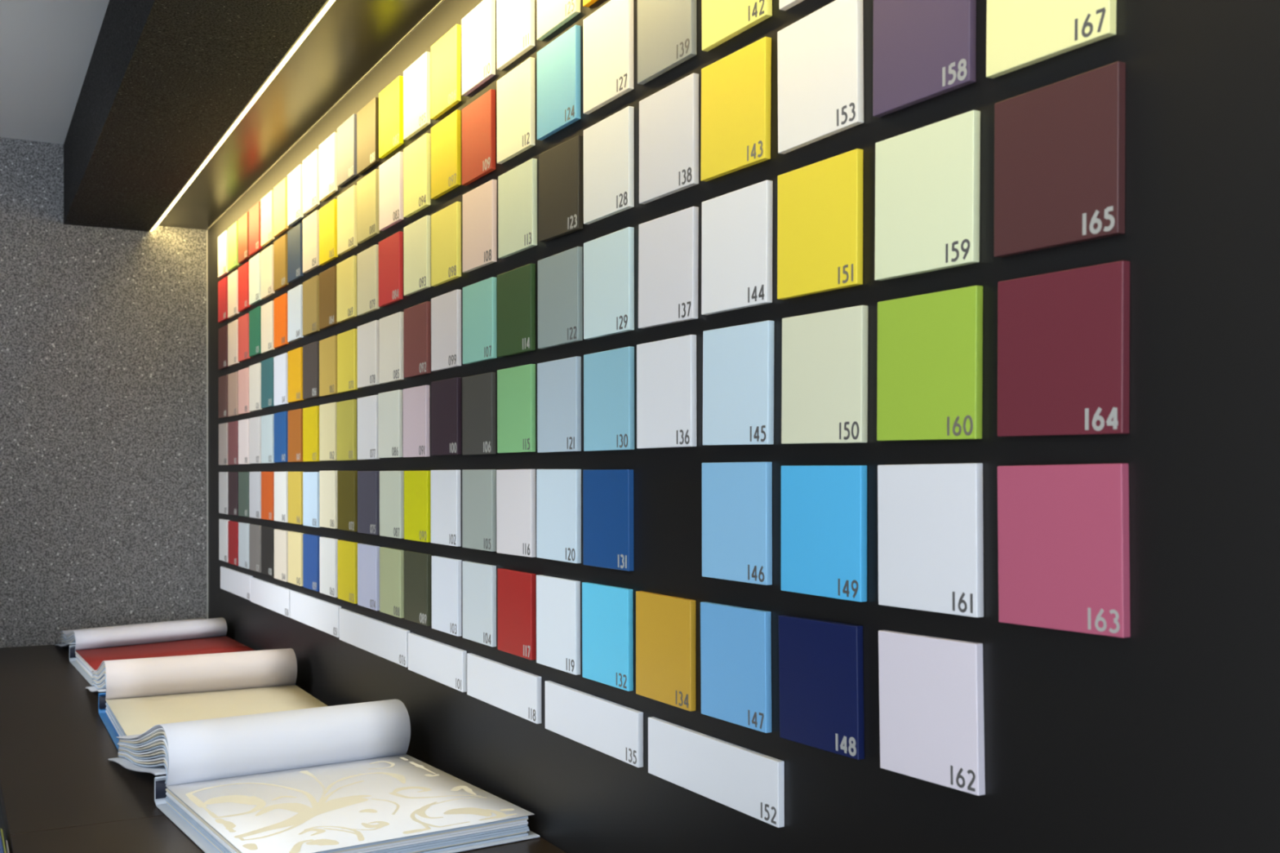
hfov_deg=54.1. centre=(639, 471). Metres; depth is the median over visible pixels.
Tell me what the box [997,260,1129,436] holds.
tile
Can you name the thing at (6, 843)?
leaflet
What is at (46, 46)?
ceiling
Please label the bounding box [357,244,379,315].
tile
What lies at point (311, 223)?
tile
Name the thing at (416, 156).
tile
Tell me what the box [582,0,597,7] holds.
tile
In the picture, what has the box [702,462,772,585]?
tile
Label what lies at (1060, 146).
tile
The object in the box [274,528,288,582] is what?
tile
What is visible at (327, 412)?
tile
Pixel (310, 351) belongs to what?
tile
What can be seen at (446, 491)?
tile
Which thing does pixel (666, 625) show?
tile
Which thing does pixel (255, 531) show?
tile
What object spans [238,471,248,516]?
tile
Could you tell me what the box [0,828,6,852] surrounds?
leaflet
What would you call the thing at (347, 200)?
tile
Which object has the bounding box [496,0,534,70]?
tile
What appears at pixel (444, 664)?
strip
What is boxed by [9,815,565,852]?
countertop
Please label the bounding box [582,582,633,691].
tile
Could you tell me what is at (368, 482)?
tile
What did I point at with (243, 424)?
tile
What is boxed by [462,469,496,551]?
tile
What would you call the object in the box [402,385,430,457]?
tile
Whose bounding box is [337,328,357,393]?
tile
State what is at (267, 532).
tile
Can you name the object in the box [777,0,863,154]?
tile
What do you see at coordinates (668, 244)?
tile
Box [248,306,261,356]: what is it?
tile
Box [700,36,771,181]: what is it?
tile
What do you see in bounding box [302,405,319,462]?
tile
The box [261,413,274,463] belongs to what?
tile
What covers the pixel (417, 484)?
tile
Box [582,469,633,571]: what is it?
tile
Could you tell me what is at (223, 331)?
tile
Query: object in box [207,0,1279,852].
wall
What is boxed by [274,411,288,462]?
tile
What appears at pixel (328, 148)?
tile
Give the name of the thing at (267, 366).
tile
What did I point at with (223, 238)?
tile
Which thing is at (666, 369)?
tile
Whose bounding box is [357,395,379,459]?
tile
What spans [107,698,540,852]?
book
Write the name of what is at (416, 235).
tile
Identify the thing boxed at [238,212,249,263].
tile
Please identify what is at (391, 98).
tile
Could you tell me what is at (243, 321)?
tile
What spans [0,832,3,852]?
leaflet
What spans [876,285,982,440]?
tile
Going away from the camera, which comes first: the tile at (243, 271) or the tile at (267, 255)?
the tile at (267, 255)
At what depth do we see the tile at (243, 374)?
4.22 m
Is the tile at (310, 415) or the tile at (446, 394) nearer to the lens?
the tile at (446, 394)
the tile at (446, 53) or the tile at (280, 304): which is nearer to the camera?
the tile at (446, 53)
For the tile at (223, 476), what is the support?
attached to the wall at (1164, 737)
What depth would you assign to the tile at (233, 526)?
4.38 m
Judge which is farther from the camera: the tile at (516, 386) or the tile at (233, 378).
the tile at (233, 378)
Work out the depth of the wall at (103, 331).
4.65 m
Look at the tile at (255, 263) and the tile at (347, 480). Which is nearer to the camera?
the tile at (347, 480)
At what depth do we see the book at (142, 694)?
3.27 m
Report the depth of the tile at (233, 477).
4.38 m
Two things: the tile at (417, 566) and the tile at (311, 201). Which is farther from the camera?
the tile at (311, 201)
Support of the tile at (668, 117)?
attached to the wall at (1164, 737)
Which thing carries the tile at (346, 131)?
attached to the wall at (1164, 737)
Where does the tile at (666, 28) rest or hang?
attached to the wall at (1164, 737)
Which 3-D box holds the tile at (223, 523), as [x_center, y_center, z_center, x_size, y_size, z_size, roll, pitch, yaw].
[-1.505,0.250,4.538,0.010,0.150,0.150,0,0,-29]
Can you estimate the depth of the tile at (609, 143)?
1.91 m
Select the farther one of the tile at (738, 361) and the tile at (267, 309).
the tile at (267, 309)
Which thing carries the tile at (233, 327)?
attached to the wall at (1164, 737)
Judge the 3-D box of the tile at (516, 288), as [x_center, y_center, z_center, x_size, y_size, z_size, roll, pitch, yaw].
[-0.221,-0.283,2.226,0.010,0.150,0.150,0,0,-29]
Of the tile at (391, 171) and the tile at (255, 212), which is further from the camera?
the tile at (255, 212)
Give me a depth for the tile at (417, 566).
2.67 m
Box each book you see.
[54,617,254,685]
[85,648,327,750]
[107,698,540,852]
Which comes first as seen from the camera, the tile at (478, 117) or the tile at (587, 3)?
the tile at (587, 3)
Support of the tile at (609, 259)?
attached to the wall at (1164, 737)
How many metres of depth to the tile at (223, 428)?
4.53 m
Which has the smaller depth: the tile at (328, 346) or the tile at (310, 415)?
the tile at (328, 346)
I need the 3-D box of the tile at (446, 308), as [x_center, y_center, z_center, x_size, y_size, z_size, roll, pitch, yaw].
[-0.393,-0.283,2.535,0.010,0.151,0.150,0,0,-29]
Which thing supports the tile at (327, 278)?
attached to the wall at (1164, 737)
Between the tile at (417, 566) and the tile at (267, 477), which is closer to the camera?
the tile at (417, 566)
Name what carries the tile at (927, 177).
attached to the wall at (1164, 737)
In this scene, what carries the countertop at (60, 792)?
on the floor
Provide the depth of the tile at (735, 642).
1.60 m
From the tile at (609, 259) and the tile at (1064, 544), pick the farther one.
the tile at (609, 259)
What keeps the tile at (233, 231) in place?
attached to the wall at (1164, 737)
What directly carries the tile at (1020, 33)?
attached to the wall at (1164, 737)
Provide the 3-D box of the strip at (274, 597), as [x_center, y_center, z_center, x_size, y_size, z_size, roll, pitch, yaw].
[-1.153,0.389,3.904,0.010,0.080,0.524,0,0,-29]
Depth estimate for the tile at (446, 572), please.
2.52 m
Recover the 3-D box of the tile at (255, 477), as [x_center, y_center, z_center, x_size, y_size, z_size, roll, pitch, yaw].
[-1.252,0.076,4.082,0.010,0.150,0.150,0,0,-29]
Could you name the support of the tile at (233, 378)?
attached to the wall at (1164, 737)
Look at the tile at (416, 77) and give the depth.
2.68 m
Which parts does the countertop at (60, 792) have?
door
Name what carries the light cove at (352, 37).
attached to the wall at (1164, 737)
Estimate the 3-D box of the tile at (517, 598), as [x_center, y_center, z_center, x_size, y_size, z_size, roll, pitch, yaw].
[-0.220,0.251,2.225,0.010,0.148,0.150,0,0,-29]
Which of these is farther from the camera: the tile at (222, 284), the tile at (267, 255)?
the tile at (222, 284)
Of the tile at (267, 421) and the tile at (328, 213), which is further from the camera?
the tile at (267, 421)
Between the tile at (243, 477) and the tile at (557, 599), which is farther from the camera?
the tile at (243, 477)
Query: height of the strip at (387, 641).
0.080 m
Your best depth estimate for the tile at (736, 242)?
1.60 m
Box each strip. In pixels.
[220,566,253,600]
[250,577,291,617]
[289,590,341,637]
[338,608,409,667]
[408,632,466,692]
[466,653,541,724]
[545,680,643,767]
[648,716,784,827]
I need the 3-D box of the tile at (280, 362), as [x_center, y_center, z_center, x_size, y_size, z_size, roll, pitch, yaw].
[-1.081,-0.275,3.773,0.010,0.150,0.150,0,0,-29]
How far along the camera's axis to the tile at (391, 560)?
2.83 m
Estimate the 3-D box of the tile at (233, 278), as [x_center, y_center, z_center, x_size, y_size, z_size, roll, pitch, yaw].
[-1.425,-0.621,4.393,0.010,0.150,0.150,0,0,-29]
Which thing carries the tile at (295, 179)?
attached to the wall at (1164, 737)
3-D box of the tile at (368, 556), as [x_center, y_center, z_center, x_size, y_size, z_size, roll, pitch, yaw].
[-0.650,0.251,2.999,0.010,0.150,0.150,0,0,-29]
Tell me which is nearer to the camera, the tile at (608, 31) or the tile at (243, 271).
the tile at (608, 31)
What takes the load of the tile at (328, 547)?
attached to the wall at (1164, 737)
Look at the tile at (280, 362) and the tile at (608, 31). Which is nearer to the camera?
the tile at (608, 31)
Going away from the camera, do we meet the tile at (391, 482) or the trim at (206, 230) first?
the tile at (391, 482)
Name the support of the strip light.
attached to the beam at (165, 81)
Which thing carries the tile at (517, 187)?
attached to the wall at (1164, 737)
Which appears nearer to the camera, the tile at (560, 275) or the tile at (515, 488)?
the tile at (560, 275)
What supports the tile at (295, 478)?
attached to the wall at (1164, 737)
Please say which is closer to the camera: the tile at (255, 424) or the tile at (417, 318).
the tile at (417, 318)
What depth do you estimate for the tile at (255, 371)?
4.07 m
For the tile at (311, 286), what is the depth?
3.44 m
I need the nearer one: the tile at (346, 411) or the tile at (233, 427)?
the tile at (346, 411)
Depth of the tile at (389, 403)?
2.83 m
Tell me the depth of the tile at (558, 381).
2.06 m
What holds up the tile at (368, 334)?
attached to the wall at (1164, 737)
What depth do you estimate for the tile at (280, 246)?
3.76 m
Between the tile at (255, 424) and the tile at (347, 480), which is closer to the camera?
the tile at (347, 480)
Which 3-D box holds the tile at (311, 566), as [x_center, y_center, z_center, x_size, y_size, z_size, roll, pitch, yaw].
[-0.908,0.251,3.463,0.010,0.150,0.150,0,0,-29]
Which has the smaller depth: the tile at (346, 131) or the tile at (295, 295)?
the tile at (346, 131)
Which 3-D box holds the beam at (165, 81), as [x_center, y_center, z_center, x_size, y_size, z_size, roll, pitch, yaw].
[-0.315,-1.077,1.604,0.314,0.322,6.993,0,0,-29]
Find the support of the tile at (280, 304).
attached to the wall at (1164, 737)
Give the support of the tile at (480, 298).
attached to the wall at (1164, 737)
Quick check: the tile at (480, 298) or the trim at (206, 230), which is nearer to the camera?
the tile at (480, 298)
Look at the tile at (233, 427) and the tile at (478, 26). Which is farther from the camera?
the tile at (233, 427)
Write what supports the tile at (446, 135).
attached to the wall at (1164, 737)
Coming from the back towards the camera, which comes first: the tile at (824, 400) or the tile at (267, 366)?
the tile at (267, 366)
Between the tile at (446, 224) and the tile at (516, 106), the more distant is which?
the tile at (446, 224)
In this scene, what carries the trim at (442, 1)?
attached to the wall at (1164, 737)
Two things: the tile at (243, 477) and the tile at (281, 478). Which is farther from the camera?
the tile at (243, 477)
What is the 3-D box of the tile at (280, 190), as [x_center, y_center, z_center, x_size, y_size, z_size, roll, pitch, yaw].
[-1.081,-0.794,3.774,0.010,0.150,0.150,0,0,-29]
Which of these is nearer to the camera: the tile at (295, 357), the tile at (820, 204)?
the tile at (820, 204)
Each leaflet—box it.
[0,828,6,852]
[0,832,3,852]
[5,840,9,852]
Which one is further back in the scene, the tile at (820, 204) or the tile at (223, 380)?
the tile at (223, 380)
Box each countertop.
[0,644,565,852]
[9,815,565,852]
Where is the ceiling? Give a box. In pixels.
[0,0,109,144]
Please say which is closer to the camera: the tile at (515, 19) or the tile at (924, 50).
the tile at (924, 50)
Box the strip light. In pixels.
[149,0,334,231]
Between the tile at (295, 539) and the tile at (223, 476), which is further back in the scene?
the tile at (223, 476)
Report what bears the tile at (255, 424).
attached to the wall at (1164, 737)
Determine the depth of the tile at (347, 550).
3.13 m
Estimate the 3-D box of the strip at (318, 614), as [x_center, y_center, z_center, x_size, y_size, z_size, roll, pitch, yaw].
[-0.895,0.387,3.440,0.010,0.080,0.507,0,0,-29]
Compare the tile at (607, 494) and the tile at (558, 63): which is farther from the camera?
the tile at (558, 63)
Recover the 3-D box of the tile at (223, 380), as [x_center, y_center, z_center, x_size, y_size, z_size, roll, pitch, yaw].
[-1.510,-0.270,4.546,0.010,0.150,0.150,0,0,-29]
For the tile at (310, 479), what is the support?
attached to the wall at (1164, 737)
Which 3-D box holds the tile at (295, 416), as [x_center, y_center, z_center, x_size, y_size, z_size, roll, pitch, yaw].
[-0.994,-0.102,3.618,0.010,0.150,0.150,0,0,-29]
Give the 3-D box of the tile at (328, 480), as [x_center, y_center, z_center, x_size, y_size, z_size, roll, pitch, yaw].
[-0.822,0.073,3.308,0.010,0.150,0.150,0,0,-29]
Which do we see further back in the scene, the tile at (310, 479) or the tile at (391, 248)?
the tile at (310, 479)
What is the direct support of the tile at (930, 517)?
attached to the wall at (1164, 737)
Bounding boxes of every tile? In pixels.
[217,230,228,277]
[217,276,227,323]
[217,324,228,369]
[218,374,229,418]
[218,422,227,465]
[218,471,228,514]
[218,519,229,562]
[227,221,239,271]
[227,270,239,318]
[227,319,239,366]
[227,371,238,416]
[227,421,238,464]
[227,471,238,515]
[227,520,238,565]
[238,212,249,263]
[238,262,249,311]
[238,313,250,361]
[238,367,250,414]
[238,418,248,464]
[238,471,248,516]
[238,522,249,568]
[248,201,262,255]
[248,253,262,305]
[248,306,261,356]
[248,362,262,411]
[248,416,261,463]
[248,471,261,518]
[248,524,261,572]
[260,190,274,246]
[261,244,275,298]
[261,300,275,353]
[261,357,275,408]
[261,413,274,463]
[261,471,274,520]
[261,525,275,576]
[273,177,288,236]
[273,234,288,291]
[273,293,288,348]
[273,352,288,405]
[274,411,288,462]
[274,471,288,522]
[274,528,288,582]
[287,164,303,226]
[287,222,303,283]
[287,284,303,342]
[287,346,303,402]
[288,408,302,462]
[288,471,302,524]
[288,531,303,586]
[302,149,319,214]
[302,209,319,273]
[302,275,319,336]
[302,341,319,399]
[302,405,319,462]
[302,471,319,527]
[302,533,319,591]
[319,132,337,201]
[319,199,337,265]
[319,266,337,329]
[319,335,337,396]
[319,402,337,461]
[319,471,337,528]
[319,537,337,597]
[336,255,356,322]
[336,399,356,460]
[337,113,357,186]
[337,185,357,255]
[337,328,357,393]
[337,471,357,531]
[337,540,358,604]
[356,97,379,174]
[356,168,379,243]
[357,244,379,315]
[357,320,379,388]
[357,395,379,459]
[357,471,379,534]
[357,543,379,610]
[377,389,402,457]
[378,75,403,158]
[378,151,403,231]
[378,231,403,306]
[379,311,404,383]
[379,471,404,538]
[379,546,404,617]
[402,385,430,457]
[403,51,430,140]
[403,133,431,217]
[403,215,431,296]
[404,301,431,377]
[404,471,431,542]
[404,550,431,626]
[431,24,461,119]
[431,109,461,199]
[431,201,461,286]
[431,288,461,371]
[431,377,461,455]
[431,470,461,546]
[431,555,462,636]
[461,0,495,96]
[462,88,495,185]
[462,179,497,272]
[462,276,497,364]
[462,372,496,454]
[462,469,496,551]
[462,560,496,647]
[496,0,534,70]
[496,469,535,557]
[497,57,535,164]
[497,158,537,258]
[497,263,535,357]
[497,364,535,453]
[497,568,536,660]
[536,469,581,563]
[536,574,580,675]
[537,0,580,40]
[537,24,580,140]
[537,246,582,349]
[537,356,581,453]
[538,135,583,242]
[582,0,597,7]
[582,0,634,114]
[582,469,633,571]
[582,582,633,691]
[583,106,634,224]
[583,226,634,339]
[583,346,634,451]
[635,591,696,711]
[636,334,697,448]
[637,0,697,84]
[638,206,698,328]
[639,72,698,204]
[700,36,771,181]
[700,601,771,733]
[701,180,773,315]
[702,0,772,51]
[702,320,774,445]
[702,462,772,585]
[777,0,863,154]
[777,148,863,299]
[778,0,804,10]
[778,614,864,759]
[781,305,868,444]
[781,465,866,602]
[872,0,976,117]
[874,110,980,280]
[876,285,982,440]
[877,463,983,617]
[878,630,985,795]
[986,0,1116,78]
[994,61,1125,257]
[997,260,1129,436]
[997,463,1130,637]
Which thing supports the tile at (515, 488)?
attached to the wall at (1164, 737)
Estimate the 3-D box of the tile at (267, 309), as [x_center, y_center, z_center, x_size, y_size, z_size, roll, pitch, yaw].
[-1.167,-0.451,3.928,0.010,0.150,0.150,0,0,-29]
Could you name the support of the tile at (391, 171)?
attached to the wall at (1164, 737)
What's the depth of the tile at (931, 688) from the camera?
1.28 m
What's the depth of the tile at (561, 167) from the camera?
2.05 m
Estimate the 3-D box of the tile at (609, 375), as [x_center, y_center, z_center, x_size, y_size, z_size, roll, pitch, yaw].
[-0.049,-0.108,1.916,0.010,0.152,0.150,0,0,-29]
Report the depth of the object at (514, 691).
2.26 m
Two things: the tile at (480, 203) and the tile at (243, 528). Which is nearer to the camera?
the tile at (480, 203)
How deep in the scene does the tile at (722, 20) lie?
1.61 m
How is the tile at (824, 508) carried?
attached to the wall at (1164, 737)
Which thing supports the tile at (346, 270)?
attached to the wall at (1164, 737)
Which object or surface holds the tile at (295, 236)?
attached to the wall at (1164, 737)
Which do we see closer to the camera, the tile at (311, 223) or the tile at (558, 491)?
the tile at (558, 491)
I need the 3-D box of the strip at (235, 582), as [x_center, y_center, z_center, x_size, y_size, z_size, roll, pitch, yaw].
[-1.407,0.387,4.362,0.010,0.080,0.508,0,0,-29]
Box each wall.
[0,137,206,648]
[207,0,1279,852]
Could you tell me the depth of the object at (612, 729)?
1.94 m
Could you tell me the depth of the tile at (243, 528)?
4.22 m
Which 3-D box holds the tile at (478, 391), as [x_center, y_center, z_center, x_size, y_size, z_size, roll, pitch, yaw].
[-0.306,-0.107,2.381,0.010,0.151,0.150,0,0,-29]
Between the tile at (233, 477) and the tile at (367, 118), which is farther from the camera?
the tile at (233, 477)
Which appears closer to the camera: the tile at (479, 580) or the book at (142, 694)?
the tile at (479, 580)
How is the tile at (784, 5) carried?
attached to the wall at (1164, 737)
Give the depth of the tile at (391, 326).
2.82 m
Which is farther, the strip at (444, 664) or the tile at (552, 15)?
the strip at (444, 664)
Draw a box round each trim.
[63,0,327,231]
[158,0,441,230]
[206,0,444,230]
[206,230,208,618]
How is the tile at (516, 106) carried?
attached to the wall at (1164, 737)
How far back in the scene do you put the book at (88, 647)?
4.19 m
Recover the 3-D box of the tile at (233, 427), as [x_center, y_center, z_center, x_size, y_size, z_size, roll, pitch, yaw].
[-1.424,-0.099,4.392,0.010,0.150,0.150,0,0,-29]
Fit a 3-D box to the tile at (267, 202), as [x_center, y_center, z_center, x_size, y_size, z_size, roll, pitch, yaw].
[-1.167,-0.792,3.929,0.010,0.150,0.150,0,0,-29]

